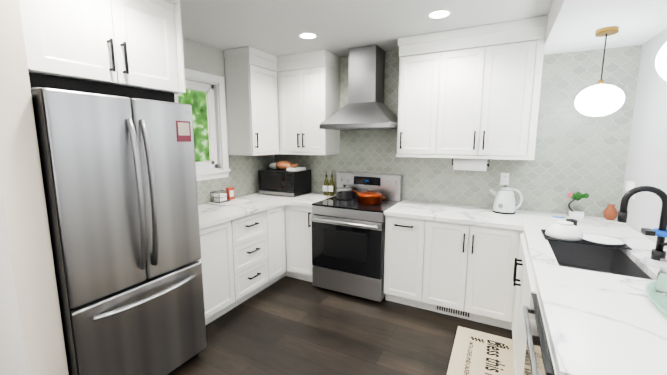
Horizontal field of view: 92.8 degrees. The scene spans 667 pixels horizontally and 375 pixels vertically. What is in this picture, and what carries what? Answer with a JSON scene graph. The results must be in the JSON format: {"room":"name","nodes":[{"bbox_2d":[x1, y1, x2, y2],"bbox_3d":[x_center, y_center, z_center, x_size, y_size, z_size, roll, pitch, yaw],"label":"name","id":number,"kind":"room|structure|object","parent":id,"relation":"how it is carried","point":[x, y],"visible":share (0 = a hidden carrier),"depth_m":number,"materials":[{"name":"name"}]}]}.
{"room":"kitchen","nodes":[
{"label":"kitchen","id":0,"kind":"room"},
{"bbox_2d":[0,0,68,374],"bbox_3d":[-1.736,0.072,1.612,0.800,2.500,0.145,4,9,27],"label":"wall","id":1,"kind":"structure","parent":0,"point":[32,342],"depth_m":1.44,"materials":[{"name":"grey paint"}]},
{"bbox_2d":[182,37,274,204],"bbox_3d":[-2.374,0.106,1.383,0.126,2.500,6.600,4,9,27],"label":"wall","id":2,"kind":"structure","parent":0,"point":[243,175],"depth_m":3.40,"materials":[{"name":"grey paint"}]},
{"bbox_2d":[19,0,185,102],"bbox_3d":[-1.518,-0.885,1.909,0.780,0.688,0.818,4,9,27],"label":"upper cabinet","id":3,"kind":"object","parent":2,"relation":"attached to","point":[129,48],"visible":0.85,"depth_m":1.73,"materials":[{"name":"white wood"}]},
{"bbox_2d":[174,68,230,180],"bbox_3d":[-1.366,-0.604,3.173,0.148,1.065,0.705,4,9,27],"label":"window","id":4,"kind":"structure","parent":2,"relation":"in","point":[201,94],"depth_m":3.30,"materials":[{"name":"white wood"}]},
{"bbox_2d":[223,46,278,155],"bbox_3d":[-0.902,-0.934,3.557,0.347,1.068,0.445,4,9,27],"label":"upper cabinet","id":5,"kind":"object","parent":2,"relation":"attached to","point":[251,74],"depth_m":3.40,"materials":[{"name":"white wood"}]},
{"bbox_2d":[170,276,511,374],"bbox_3d":[-0.739,1.516,0.722,3.820,0.100,6.840,4,9,27],"label":"floor","id":6,"kind":"structure","parent":0,"point":[285,325],"depth_m":2.55,"materials":[{"name":"brown wood"}]},
{"bbox_2d":[31,87,206,374],"bbox_3d":[-1.434,0.366,2.033,0.928,1.796,0.776,4,9,27],"label":"fridge","id":7,"kind":"object","parent":6,"relation":"on","point":[119,182],"visible":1,"depth_m":1.73,"materials":[{"name":"silver metal"}]},
{"bbox_2d":[197,222,236,324],"bbox_3d":[-1.290,0.725,2.759,0.617,0.875,0.532,4,9,27],"label":"base cabinet","id":8,"kind":"object","parent":6,"relation":"on","point":[218,259],"depth_m":2.71,"materials":[{"name":"white wood"}]},
{"bbox_2d":[198,195,284,229],"bbox_3d":[-1.101,0.224,3.018,0.638,0.039,1.290,4,9,27],"label":"countertop","id":9,"kind":"structure","parent":8,"relation":"on","point":[209,214],"depth_m":3.00,"materials":[{"name":"white stone"}]},
{"bbox_2d":[207,187,248,205],"bbox_3d":[-1.108,0.086,3.334,0.270,0.142,0.320,4,9,27],"label":"caddy","id":10,"kind":"object","parent":9,"relation":"on","point":[227,198],"visible":0.98,"depth_m":3.32,"materials":[{"name":"white plastic"}]},
{"bbox_2d":[233,210,272,305],"bbox_3d":[-1.056,0.661,3.200,0.617,0.875,0.475,4,9,27],"label":"base cabinet","id":11,"kind":"object","parent":6,"relation":"on","point":[251,233],"depth_m":3.07,"materials":[{"name":"white wood"}]},
{"bbox_2d":[269,206,288,282],"bbox_3d":[-0.875,0.611,3.541,0.617,0.875,0.303,4,9,27],"label":"base cabinet","id":12,"kind":"object","parent":6,"relation":"on","point":[277,215],"depth_m":3.40,"materials":[{"name":"white wood"}]},
{"bbox_2d":[285,206,312,281],"bbox_3d":[-0.233,0.583,3.728,0.385,0.875,0.616,4,9,27],"label":"base cabinet","id":13,"kind":"object","parent":6,"relation":"on","point":[298,222],"depth_m":3.46,"materials":[{"name":"white wood"}]},
{"bbox_2d":[245,192,335,205],"bbox_3d":[-0.501,0.112,3.786,0.978,0.039,0.642,4,9,27],"label":"countertop","id":14,"kind":"structure","parent":13,"relation":"on","point":[307,199],"depth_m":3.64,"materials":[{"name":"white stone"}]},
{"bbox_2d":[258,161,310,196],"bbox_3d":[-0.592,-0.124,3.873,0.520,0.401,0.382,4,9,27],"label":"microwave","id":15,"kind":"object","parent":14,"relation":"on","point":[285,178],"visible":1,"depth_m":3.74,"materials":[{"name":"black plastic"}]},
{"bbox_2d":[323,172,328,195],"bbox_3d":[-0.085,-0.044,3.763,0.065,0.275,0.066,4,9,27],"label":"oil bottle","id":16,"kind":"object","parent":14,"relation":"on","point":[325,187],"visible":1,"depth_m":3.74,"materials":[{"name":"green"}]},
{"bbox_2d":[328,174,334,195],"bbox_3d":[-0.018,-0.041,3.740,0.065,0.275,0.066,4,9,27],"label":"oil bottle","id":17,"kind":"object","parent":14,"relation":"on","point":[331,188],"visible":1,"depth_m":3.72,"materials":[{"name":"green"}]},
{"bbox_2d":[311,172,402,301],"bbox_3d":[0.245,0.476,3.376,0.768,1.190,0.708,4,9,27],"label":"range","id":18,"kind":"object","parent":6,"relation":"on","point":[348,245],"visible":0.94,"depth_m":3.16,"materials":[{"name":"silver metal"}]},
{"bbox_2d":[336,185,351,199],"bbox_3d":[0.121,0.047,3.531,0.188,0.155,0.250,4,9,27],"label":"steel pot","id":19,"kind":"object","parent":18,"relation":"on","point":[344,192],"visible":0.94,"depth_m":3.46,"materials":[{"name":"silver metal"}]},
{"bbox_2d":[352,189,384,204],"bbox_3d":[0.338,0.087,3.296,0.404,0.145,0.268,4,9,27],"label":"copper pan","id":20,"kind":"object","parent":18,"relation":"on","point":[369,197],"visible":1,"depth_m":3.19,"materials":[{"name":"brown metal"}]},
{"bbox_2d":[384,214,424,307],"bbox_3d":[0.783,0.661,3.200,0.370,0.875,0.616,4,9,27],"label":"base cabinet","id":21,"kind":"object","parent":6,"relation":"on","point":[404,257],"depth_m":2.93,"materials":[{"name":"white wood"}]},
{"bbox_2d":[421,222,516,328],"bbox_3d":[1.272,0.698,2.945,0.735,0.875,0.616,4,9,27],"label":"base cabinet","id":22,"kind":"object","parent":6,"relation":"on","point":[469,269],"depth_m":2.67,"materials":[{"name":"white wood"}]},
{"bbox_2d":[385,200,524,229],"bbox_3d":[1.104,0.234,2.952,1.107,0.039,0.642,4,9,27],"label":"countertop","id":23,"kind":"structure","parent":22,"relation":"on","point":[427,211],"depth_m":2.80,"materials":[{"name":"white stone"}]},
{"bbox_2d":[489,185,522,213],"bbox_3d":[1.546,0.100,2.861,0.272,0.250,0.186,4,9,27],"label":"kettle","id":24,"kind":"object","parent":23,"relation":"on","point":[504,201],"visible":1,"depth_m":2.80,"materials":[{"name":"white"}]},
{"bbox_2d":[567,192,588,217],"bbox_3d":[2.054,0.143,2.684,0.146,0.218,0.091,4,9,27],"label":"potted plant","id":25,"kind":"object","parent":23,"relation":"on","point":[577,196],"visible":1,"depth_m":2.67,"materials":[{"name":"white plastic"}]},
{"bbox_2d":[447,326,513,374],"bbox_3d":[0.918,1.282,1.948,0.455,0.008,1.450,4,9,27],"label":"floor mat","id":26,"kind":"object","parent":6,"relation":"on","point":[475,352],"visible":1,"depth_m":2.33,"materials":[{"name":"beige fabric"}]},
{"bbox_2d":[509,226,666,339],"bbox_3d":[1.650,0.817,2.135,0.739,0.875,0.523,4,9,27],"label":"base cabinet","id":27,"kind":"object","parent":6,"relation":"on","point":[641,251],"depth_m":2.11,"materials":[{"name":"white"}]},
{"bbox_2d":[566,219,577,225],"bbox_3d":[1.695,0.271,2.267,0.068,0.085,0.068,4,9,27],"label":"cup","id":28,"kind":"object","parent":27,"relation":"on","point":[574,221],"visible":0.23,"depth_m":2.24,"materials":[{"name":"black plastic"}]},
{"bbox_2d":[603,204,617,219],"bbox_3d":[2.272,0.201,2.606,0.090,0.125,0.090,4,9,27],"label":"vase","id":29,"kind":"object","parent":27,"relation":"on","point":[610,212],"visible":1,"depth_m":2.58,"materials":[{"name":"brown ceramic"}]},
{"bbox_2d":[513,246,666,374],"bbox_3d":[1.381,0.891,1.629,0.739,0.875,0.632,4,9,27],"label":"base cabinet","id":30,"kind":"object","parent":6,"relation":"on","point":[615,279],"depth_m":1.63,"materials":[{"name":"white stone"}]},
{"bbox_2d":[541,216,666,249],"bbox_3d":[1.641,0.272,1.978,0.541,0.161,0.407,4,9,27],"label":"dishes","id":31,"kind":"object","parent":30,"relation":"on","point":[565,231],"visible":1,"depth_m":2.03,"materials":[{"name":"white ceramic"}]},
{"bbox_2d":[617,186,666,260],"bbox_3d":[1.688,0.192,1.722,0.218,0.401,0.106,4,9,27],"label":"faucet","id":32,"kind":"object","parent":30,"relation":"on","point":[657,253],"depth_m":1.72,"materials":[{"name":"black metal"}]},
{"bbox_2d":[517,286,666,374],"bbox_3d":[1.089,0.971,1.079,0.739,0.875,0.625,4,9,27],"label":"dishwasher","id":33,"kind":"object","parent":6,"relation":"on","point":[561,308],"depth_m":1.08,"materials":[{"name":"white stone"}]},
{"bbox_2d":[646,258,666,316],"bbox_3d":[1.357,0.336,1.148,0.281,0.280,0.528,4,9,27],"label":"soap tray","id":34,"kind":"object","parent":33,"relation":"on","point":[656,290],"visible":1,"depth_m":1.31,"materials":[{"name":"green"}]},
{"bbox_2d":[655,258,666,295],"bbox_3d":[1.389,0.370,1.313,0.072,0.145,0.072,4,9,27],"label":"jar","id":35,"kind":"object","parent":34,"relation":"on","point":[661,282],"depth_m":1.31,"materials":[{"name":"white glass"}]},
{"bbox_2d":[180,0,666,56],"bbox_3d":[-0.739,-0.951,0.360,3.820,0.312,6.840,4,9,27],"label":"ceiling","id":36,"kind":"structure","parent":0,"point":[339,28],"depth_m":2.40,"materials":[{"name":"white paint"}]},
{"bbox_2d":[298,32,317,38],"bbox_3d":[-0.232,-1.375,2.883,0.184,0.004,0.184,4,9,27],"label":"recessed light","id":37,"kind":"object","parent":36,"relation":"in","point":[307,35],"visible":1,"depth_m":2.87,"materials":[{"name":"white plastic"}]},
{"bbox_2d":[427,9,451,18],"bbox_3d":[0.796,-1.303,2.393,0.184,0.004,0.184,4,9,27],"label":"recessed light","id":38,"kind":"object","parent":36,"relation":"in","point":[440,14],"visible":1,"depth_m":2.39,"materials":[{"name":"white plastic"}]},
{"bbox_2d":[575,26,624,116],"bbox_3d":[1.814,-0.769,2.148,0.266,0.565,0.266,4,9,27],"label":"pendant light","id":39,"kind":"object","parent":36,"relation":"hanging from","point":[601,98],"visible":1,"depth_m":2.10,"materials":[{"name":"white glass"}]},
{"bbox_2d":[655,42,666,80],"bbox_3d":[1.204,-0.597,0.978,0.266,0.565,0.266,4,9,27],"label":"pendant light","id":40,"kind":"object","parent":36,"relation":"hanging from","point":[661,63],"visible":1,"depth_m":1.05,"materials":[{"name":"white glass"}]},
{"bbox_2d":[275,45,641,217],"bbox_3d":[0.823,-0.201,3.476,3.820,2.500,0.120,4,9,27],"label":"wall","id":41,"kind":"structure","parent":0,"point":[576,150],"depth_m":2.81,"materials":[{"name":"tile"}]},
{"bbox_2d":[279,49,339,151],"bbox_3d":[-0.294,-0.954,3.689,0.644,1.068,0.346,4,9,27],"label":"upper cabinet","id":42,"kind":"object","parent":41,"relation":"attached to","point":[309,82],"depth_m":3.52,"materials":[{"name":"white wood"}]},
{"bbox_2d":[319,45,397,129],"bbox_3d":[0.306,-1.017,3.275,0.760,0.821,0.499,4,9,27],"label":"range hood","id":43,"kind":"object","parent":41,"relation":"attached to","point":[365,108],"visible":0.92,"depth_m":3.23,"materials":[{"name":"silver metal"}]},
{"bbox_2d":[396,31,442,155],"bbox_3d":[0.857,-0.866,3.091,0.375,1.068,0.346,4,9,27],"label":"upper cabinet","id":44,"kind":"object","parent":41,"relation":"attached to","point":[420,56],"depth_m":2.93,"materials":[{"name":"white wood"}]},
{"bbox_2d":[439,16,546,159],"bbox_3d":[1.366,-0.827,2.827,0.775,1.068,0.346,4,9,27],"label":"upper cabinet","id":45,"kind":"object","parent":41,"relation":"attached to","point":[469,93],"depth_m":2.65,"materials":[{"name":"white wood"}]},
{"bbox_2d":[452,158,489,170],"bbox_3d":[1.269,-0.216,2.952,0.320,0.117,0.112,4,9,27],"label":"paper towel","id":46,"kind":"object","parent":45,"relation":"attached to","point":[471,164],"visible":0.9,"depth_m":2.91,"materials":[{"name":"white paper"}]},
{"bbox_2d":[500,173,509,184],"bbox_3d":[1.617,-0.080,2.999,0.072,0.116,0.008,4,9,27],"label":"electrical outlet","id":47,"kind":"object","parent":41,"relation":"attached to","point":[504,179],"visible":1,"depth_m":3.00,"materials":[{"name":"white plastic"}]},
{"bbox_2d":[622,28,666,250],"bbox_3d":[0.898,0.355,-0.318,0.120,2.500,6.600,4,9,27],"label":"wall","id":48,"kind":"structure","parent":0,"point":[646,164],"depth_m":2.23,"materials":[{"name":"grey paint"}]},
{"bbox_2d":[625,181,635,191],"bbox_3d":[2.233,-0.006,2.391,0.041,0.080,0.070,4,9,27],"label":"outlet","id":49,"kind":"object","parent":48,"relation":"attached to","point":[630,185],"visible":0.71,"depth_m":2.37,"materials":[{"name":"white plastic"}]}
]}

